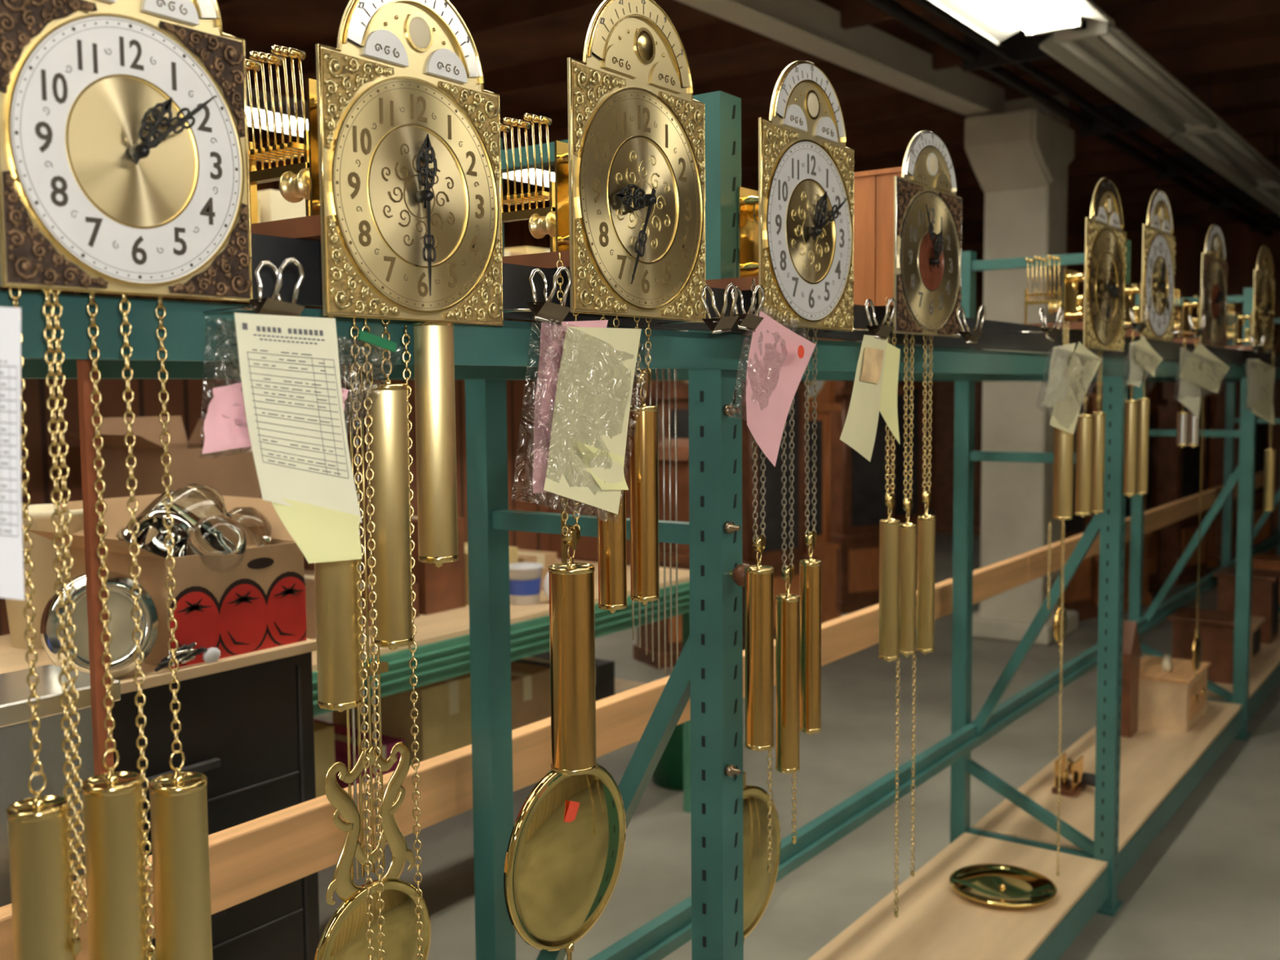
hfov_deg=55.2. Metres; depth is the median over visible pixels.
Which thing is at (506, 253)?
carton
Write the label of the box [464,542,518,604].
carton
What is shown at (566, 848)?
pendulum
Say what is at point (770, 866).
chain
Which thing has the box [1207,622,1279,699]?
shelf
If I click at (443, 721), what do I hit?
carton
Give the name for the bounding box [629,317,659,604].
weight
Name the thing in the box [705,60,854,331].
dial
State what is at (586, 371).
tag
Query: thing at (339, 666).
weight
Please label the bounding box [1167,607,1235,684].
case
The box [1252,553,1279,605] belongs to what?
case
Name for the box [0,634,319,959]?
base cabinet
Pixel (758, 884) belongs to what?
pendulum
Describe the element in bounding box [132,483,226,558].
glass dome
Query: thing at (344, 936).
pendulum
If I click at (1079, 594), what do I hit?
case
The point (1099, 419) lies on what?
weight
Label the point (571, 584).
weight
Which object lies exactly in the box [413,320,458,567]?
weight
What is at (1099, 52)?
fluorescent light fixture
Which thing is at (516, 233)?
wall
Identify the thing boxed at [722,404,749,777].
bolts
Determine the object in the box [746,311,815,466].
tag
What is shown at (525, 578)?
tub
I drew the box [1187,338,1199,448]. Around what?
weight
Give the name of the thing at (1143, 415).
weight
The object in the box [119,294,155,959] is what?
chain
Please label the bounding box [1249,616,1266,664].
case
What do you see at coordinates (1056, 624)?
pendulum
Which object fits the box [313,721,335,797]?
carton
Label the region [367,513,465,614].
carton
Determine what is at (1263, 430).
case
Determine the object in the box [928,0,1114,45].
fluorescent light fixture
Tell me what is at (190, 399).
wall
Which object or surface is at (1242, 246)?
wall
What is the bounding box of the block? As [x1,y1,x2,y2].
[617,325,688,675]
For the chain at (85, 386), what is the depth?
1.00 m
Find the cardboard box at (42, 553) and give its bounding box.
[4,503,84,648]
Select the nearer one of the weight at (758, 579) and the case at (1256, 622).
the weight at (758, 579)
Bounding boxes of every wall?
[0,286,643,635]
[255,138,550,248]
[924,222,1279,527]
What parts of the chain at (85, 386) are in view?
rod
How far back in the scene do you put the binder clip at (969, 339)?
2.19 m
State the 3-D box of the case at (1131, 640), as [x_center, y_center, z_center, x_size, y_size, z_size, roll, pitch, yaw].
[1.982,0.801,4.979,0.060,0.462,0.160,3,5,35]
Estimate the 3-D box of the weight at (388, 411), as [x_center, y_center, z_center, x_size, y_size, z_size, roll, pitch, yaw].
[-0.243,-0.035,1.182,0.041,0.405,0.041,3,5,35]
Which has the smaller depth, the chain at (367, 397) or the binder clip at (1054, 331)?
the chain at (367, 397)
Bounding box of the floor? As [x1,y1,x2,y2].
[313,509,1279,959]
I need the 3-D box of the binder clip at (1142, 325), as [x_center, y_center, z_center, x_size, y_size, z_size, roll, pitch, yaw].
[1.255,-0.414,3.172,0.117,0.071,0.050,3,5,35]
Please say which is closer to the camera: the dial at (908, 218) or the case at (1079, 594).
the dial at (908, 218)
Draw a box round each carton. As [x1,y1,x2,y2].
[28,493,306,669]
[257,189,306,222]
[257,198,260,222]
[304,569,315,639]
[313,719,404,788]
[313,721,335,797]
[332,672,471,765]
[362,577,418,628]
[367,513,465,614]
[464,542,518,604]
[503,246,550,253]
[503,250,527,256]
[511,661,551,729]
[512,651,614,701]
[517,548,556,590]
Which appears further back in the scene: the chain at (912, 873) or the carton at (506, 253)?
the carton at (506, 253)
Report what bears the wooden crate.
on the shelf at (1153, 761)
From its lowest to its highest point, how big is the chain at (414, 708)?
0.686 m
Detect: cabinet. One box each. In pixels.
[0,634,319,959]
[0,664,120,906]
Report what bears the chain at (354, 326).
hanging from the mounting rail
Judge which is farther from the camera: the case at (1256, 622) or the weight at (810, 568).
the case at (1256, 622)
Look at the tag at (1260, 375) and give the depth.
4.71 m
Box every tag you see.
[202,312,396,563]
[532,320,641,514]
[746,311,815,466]
[840,334,900,462]
[1040,341,1101,434]
[1127,335,1162,387]
[1177,342,1229,417]
[1245,359,1275,424]
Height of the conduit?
0.172 m
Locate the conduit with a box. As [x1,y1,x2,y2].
[863,0,1279,236]
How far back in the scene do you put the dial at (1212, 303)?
4.11 m
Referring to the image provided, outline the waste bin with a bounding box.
[652,722,683,791]
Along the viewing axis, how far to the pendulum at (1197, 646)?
4.92 m
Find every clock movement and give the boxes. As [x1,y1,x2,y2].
[245,0,503,325]
[500,0,706,321]
[1051,752,1095,797]
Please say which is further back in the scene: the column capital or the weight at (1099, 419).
the column capital
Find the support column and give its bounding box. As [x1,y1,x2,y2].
[972,94,1078,644]
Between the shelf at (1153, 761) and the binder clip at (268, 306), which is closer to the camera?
the binder clip at (268, 306)
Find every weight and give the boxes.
[6,287,75,959]
[80,292,148,959]
[148,296,213,959]
[314,315,363,712]
[364,319,414,650]
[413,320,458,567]
[548,252,596,775]
[597,315,626,613]
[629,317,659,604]
[744,278,773,751]
[775,327,799,773]
[799,328,822,735]
[878,296,900,662]
[898,333,916,657]
[915,335,935,654]
[1052,320,1074,521]
[1074,348,1093,517]
[1091,349,1106,515]
[1123,330,1137,497]
[1135,368,1150,496]
[1176,337,1188,448]
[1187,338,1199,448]
[1262,351,1275,512]
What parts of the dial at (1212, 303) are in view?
dial plate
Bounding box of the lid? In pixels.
[543,572,549,599]
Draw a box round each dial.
[0,0,253,302]
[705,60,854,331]
[853,130,962,337]
[1024,177,1127,351]
[1124,189,1176,342]
[1173,224,1228,347]
[1213,245,1275,351]
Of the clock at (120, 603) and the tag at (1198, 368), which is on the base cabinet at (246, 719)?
the clock at (120, 603)
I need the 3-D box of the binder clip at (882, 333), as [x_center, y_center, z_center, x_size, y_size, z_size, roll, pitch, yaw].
[0.339,-0.249,1.900,0.115,0.063,0.045,3,5,35]
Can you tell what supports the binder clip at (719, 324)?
attached to the mounting rail
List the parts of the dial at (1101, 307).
dial plate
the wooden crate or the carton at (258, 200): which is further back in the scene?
the wooden crate
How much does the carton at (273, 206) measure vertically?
0.218 m
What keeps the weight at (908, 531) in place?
hanging from the mounting rail
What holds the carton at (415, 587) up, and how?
on the shelf at (442, 638)
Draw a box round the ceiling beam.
[676,0,1005,117]
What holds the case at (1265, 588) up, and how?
on the shelf at (1264, 665)
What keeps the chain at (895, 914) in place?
hanging from the weight at (889, 535)
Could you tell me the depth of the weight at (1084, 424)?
3.04 m
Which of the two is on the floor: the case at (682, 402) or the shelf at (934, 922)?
the case at (682, 402)
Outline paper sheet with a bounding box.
[0,306,24,599]
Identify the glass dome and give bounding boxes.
[115,488,186,543]
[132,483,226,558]
[178,515,246,573]
[226,506,271,547]
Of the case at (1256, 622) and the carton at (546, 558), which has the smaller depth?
the carton at (546, 558)
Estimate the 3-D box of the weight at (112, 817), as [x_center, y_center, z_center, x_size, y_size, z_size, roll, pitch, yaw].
[-0.409,0.121,0.937,0.044,0.678,0.044,1,5,22]
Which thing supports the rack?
on the floor
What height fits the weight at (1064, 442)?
0.477 m
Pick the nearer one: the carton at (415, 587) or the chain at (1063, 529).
the chain at (1063, 529)
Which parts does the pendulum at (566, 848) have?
rod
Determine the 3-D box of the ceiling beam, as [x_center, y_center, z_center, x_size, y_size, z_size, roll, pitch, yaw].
[0.104,-2.087,4.926,0.553,0.191,6.664,3,5,35]
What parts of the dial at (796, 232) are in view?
dial plate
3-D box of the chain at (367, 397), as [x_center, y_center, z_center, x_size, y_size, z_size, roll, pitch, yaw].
[-0.249,0.205,1.153,0.008,0.713,0.008,1,4,17]
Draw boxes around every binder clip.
[203,257,305,316]
[502,266,572,325]
[657,282,738,333]
[688,284,764,332]
[824,297,896,339]
[921,304,986,343]
[1005,306,1064,341]
[1124,306,1150,333]
[1173,315,1206,338]
[1229,334,1264,353]
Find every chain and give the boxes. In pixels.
[41,288,88,955]
[73,291,155,959]
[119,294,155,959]
[350,317,374,959]
[361,318,386,959]
[401,324,424,959]
[767,748,773,873]
[791,773,796,844]
[893,657,900,918]
[910,654,916,876]
[1046,521,1051,609]
[1056,521,1065,875]
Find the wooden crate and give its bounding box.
[1137,653,1210,733]
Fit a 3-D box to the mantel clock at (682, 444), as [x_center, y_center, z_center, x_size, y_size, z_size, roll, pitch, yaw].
[0.173,0.077,4.812,0.200,0.480,0.237,3,5,35]
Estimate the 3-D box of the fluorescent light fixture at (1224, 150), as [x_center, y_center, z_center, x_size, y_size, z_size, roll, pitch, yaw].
[3.980,-2.303,8.122,0.340,0.425,2.400,3,5,35]
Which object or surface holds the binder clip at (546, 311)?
attached to the mounting rail
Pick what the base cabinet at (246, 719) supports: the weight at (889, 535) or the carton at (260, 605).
the carton at (260, 605)
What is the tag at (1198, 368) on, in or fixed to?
hanging from the binder clip at (1193, 330)
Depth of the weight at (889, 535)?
2.10 m
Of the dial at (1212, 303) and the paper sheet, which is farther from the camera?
the dial at (1212, 303)
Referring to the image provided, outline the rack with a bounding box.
[0,90,1279,959]
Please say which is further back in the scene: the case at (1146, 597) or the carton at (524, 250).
the case at (1146, 597)
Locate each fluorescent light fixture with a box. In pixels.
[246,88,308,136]
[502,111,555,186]
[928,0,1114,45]
[1039,0,1231,137]
[1170,72,1279,191]
[1244,135,1279,215]
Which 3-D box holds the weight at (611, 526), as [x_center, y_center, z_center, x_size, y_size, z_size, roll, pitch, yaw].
[-0.035,-0.049,1.472,0.035,0.424,0.035,3,5,35]
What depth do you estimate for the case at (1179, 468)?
9.70 m
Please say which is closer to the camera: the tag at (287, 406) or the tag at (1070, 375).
the tag at (287, 406)
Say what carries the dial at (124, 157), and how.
on the mounting rail
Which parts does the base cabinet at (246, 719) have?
pile of hardware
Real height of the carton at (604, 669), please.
0.161 m
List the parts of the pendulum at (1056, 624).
rod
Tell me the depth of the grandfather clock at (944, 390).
13.14 m
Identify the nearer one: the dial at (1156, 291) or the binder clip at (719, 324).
the binder clip at (719, 324)
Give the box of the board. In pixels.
[0,470,1264,959]
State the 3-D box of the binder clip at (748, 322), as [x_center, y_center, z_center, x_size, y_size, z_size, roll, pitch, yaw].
[0.105,-0.219,1.576,0.113,0.058,0.041,3,5,35]
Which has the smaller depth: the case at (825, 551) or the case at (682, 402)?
the case at (682, 402)
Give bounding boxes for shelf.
[311,558,690,812]
[808,831,1107,959]
[972,699,1242,853]
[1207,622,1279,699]
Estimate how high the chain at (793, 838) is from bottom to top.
0.164 m
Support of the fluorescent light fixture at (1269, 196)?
hanging from the ceiling at (1188, 208)
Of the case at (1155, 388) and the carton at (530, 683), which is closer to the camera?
the carton at (530, 683)
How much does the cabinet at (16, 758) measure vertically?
1.168 m
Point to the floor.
(1206, 886)
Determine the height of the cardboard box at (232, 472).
0.613 m
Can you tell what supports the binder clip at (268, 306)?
attached to the mounting rail
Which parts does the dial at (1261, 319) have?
dial plate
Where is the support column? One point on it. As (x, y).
(1017, 497)
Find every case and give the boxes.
[632,330,689,669]
[742,333,817,650]
[804,337,841,622]
[827,339,904,613]
[894,343,928,590]
[1062,289,1102,621]
[1089,279,1152,612]
[1120,620,1140,737]
[1145,360,1168,592]
[1155,291,1210,586]
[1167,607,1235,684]
[1202,385,1222,568]
[1213,566,1279,644]
[1214,312,1279,559]
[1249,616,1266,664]
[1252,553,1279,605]
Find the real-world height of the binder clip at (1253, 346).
0.071 m
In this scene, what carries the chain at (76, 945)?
hanging from the mounting rail
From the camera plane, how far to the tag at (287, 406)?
0.98 m
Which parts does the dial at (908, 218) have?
dial plate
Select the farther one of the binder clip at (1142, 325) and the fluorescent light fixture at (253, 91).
the fluorescent light fixture at (253, 91)
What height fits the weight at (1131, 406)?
0.467 m
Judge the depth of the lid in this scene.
3.86 m
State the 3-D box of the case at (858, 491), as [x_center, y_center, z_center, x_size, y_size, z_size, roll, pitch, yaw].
[1.566,-0.187,8.728,0.560,2.208,0.320,-3,5,-26]
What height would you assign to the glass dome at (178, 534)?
0.156 m
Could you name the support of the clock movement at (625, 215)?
on the mounting rail
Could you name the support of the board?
attached to the rack
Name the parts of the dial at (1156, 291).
dial plate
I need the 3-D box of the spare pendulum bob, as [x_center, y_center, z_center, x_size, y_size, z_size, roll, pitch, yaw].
[1.018,1.144,3.440,0.290,0.024,0.290,3,5,35]
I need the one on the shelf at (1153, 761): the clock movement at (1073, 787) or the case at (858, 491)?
the clock movement at (1073, 787)
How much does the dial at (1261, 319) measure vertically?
0.414 m
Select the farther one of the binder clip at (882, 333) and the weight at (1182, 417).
the weight at (1182, 417)
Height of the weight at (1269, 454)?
0.716 m
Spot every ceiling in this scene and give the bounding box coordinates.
[216,0,1279,244]
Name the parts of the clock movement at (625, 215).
dial plate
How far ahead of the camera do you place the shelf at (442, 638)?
3.66 m
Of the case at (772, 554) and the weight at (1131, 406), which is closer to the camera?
the weight at (1131, 406)
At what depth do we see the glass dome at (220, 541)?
2.09 m
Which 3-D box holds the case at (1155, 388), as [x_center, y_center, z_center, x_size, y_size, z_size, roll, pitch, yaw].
[3.694,-0.198,9.297,0.560,2.108,0.320,-3,5,-34]
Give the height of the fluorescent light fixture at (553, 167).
0.425 m
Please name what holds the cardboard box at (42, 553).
on the base cabinet at (246, 719)
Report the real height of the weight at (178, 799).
0.705 m
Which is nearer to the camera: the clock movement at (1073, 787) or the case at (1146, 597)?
the clock movement at (1073, 787)
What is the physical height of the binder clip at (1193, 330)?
0.071 m
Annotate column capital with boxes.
[964,108,1074,191]
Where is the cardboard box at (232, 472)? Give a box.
[69,415,260,498]
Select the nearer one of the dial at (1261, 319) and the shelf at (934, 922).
the shelf at (934, 922)
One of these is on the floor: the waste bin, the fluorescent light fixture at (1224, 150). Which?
the waste bin
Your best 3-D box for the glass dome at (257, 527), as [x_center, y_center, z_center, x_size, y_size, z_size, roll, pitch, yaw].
[-0.758,0.120,2.280,0.146,0.141,0.109,1,5,21]
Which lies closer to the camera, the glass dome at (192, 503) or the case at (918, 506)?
the glass dome at (192, 503)
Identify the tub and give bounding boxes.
[509,562,542,604]
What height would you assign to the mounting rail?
0.058 m
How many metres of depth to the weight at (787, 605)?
1.81 m
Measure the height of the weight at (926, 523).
0.644 m
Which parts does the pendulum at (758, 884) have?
rod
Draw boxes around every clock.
[40,571,159,679]
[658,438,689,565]
[934,381,982,535]
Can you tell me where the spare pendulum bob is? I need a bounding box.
[949,863,1057,907]
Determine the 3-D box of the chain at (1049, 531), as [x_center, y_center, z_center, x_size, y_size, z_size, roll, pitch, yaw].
[0.938,0.197,2.808,0.008,0.204,0.008,1,4,16]
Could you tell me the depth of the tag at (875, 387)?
1.86 m
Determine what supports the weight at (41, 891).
hanging from the mounting rail
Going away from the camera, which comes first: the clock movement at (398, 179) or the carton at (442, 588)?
the clock movement at (398, 179)
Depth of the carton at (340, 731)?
3.52 m
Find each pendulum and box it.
[314,364,431,959]
[503,495,626,959]
[742,772,780,944]
[1053,521,1067,653]
[1191,387,1204,676]
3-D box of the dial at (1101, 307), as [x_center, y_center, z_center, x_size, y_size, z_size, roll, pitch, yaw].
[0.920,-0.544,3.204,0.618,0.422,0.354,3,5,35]
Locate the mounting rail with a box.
[250,233,1279,367]
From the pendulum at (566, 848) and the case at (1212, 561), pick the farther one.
the case at (1212, 561)
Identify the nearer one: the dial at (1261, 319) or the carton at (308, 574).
the carton at (308, 574)

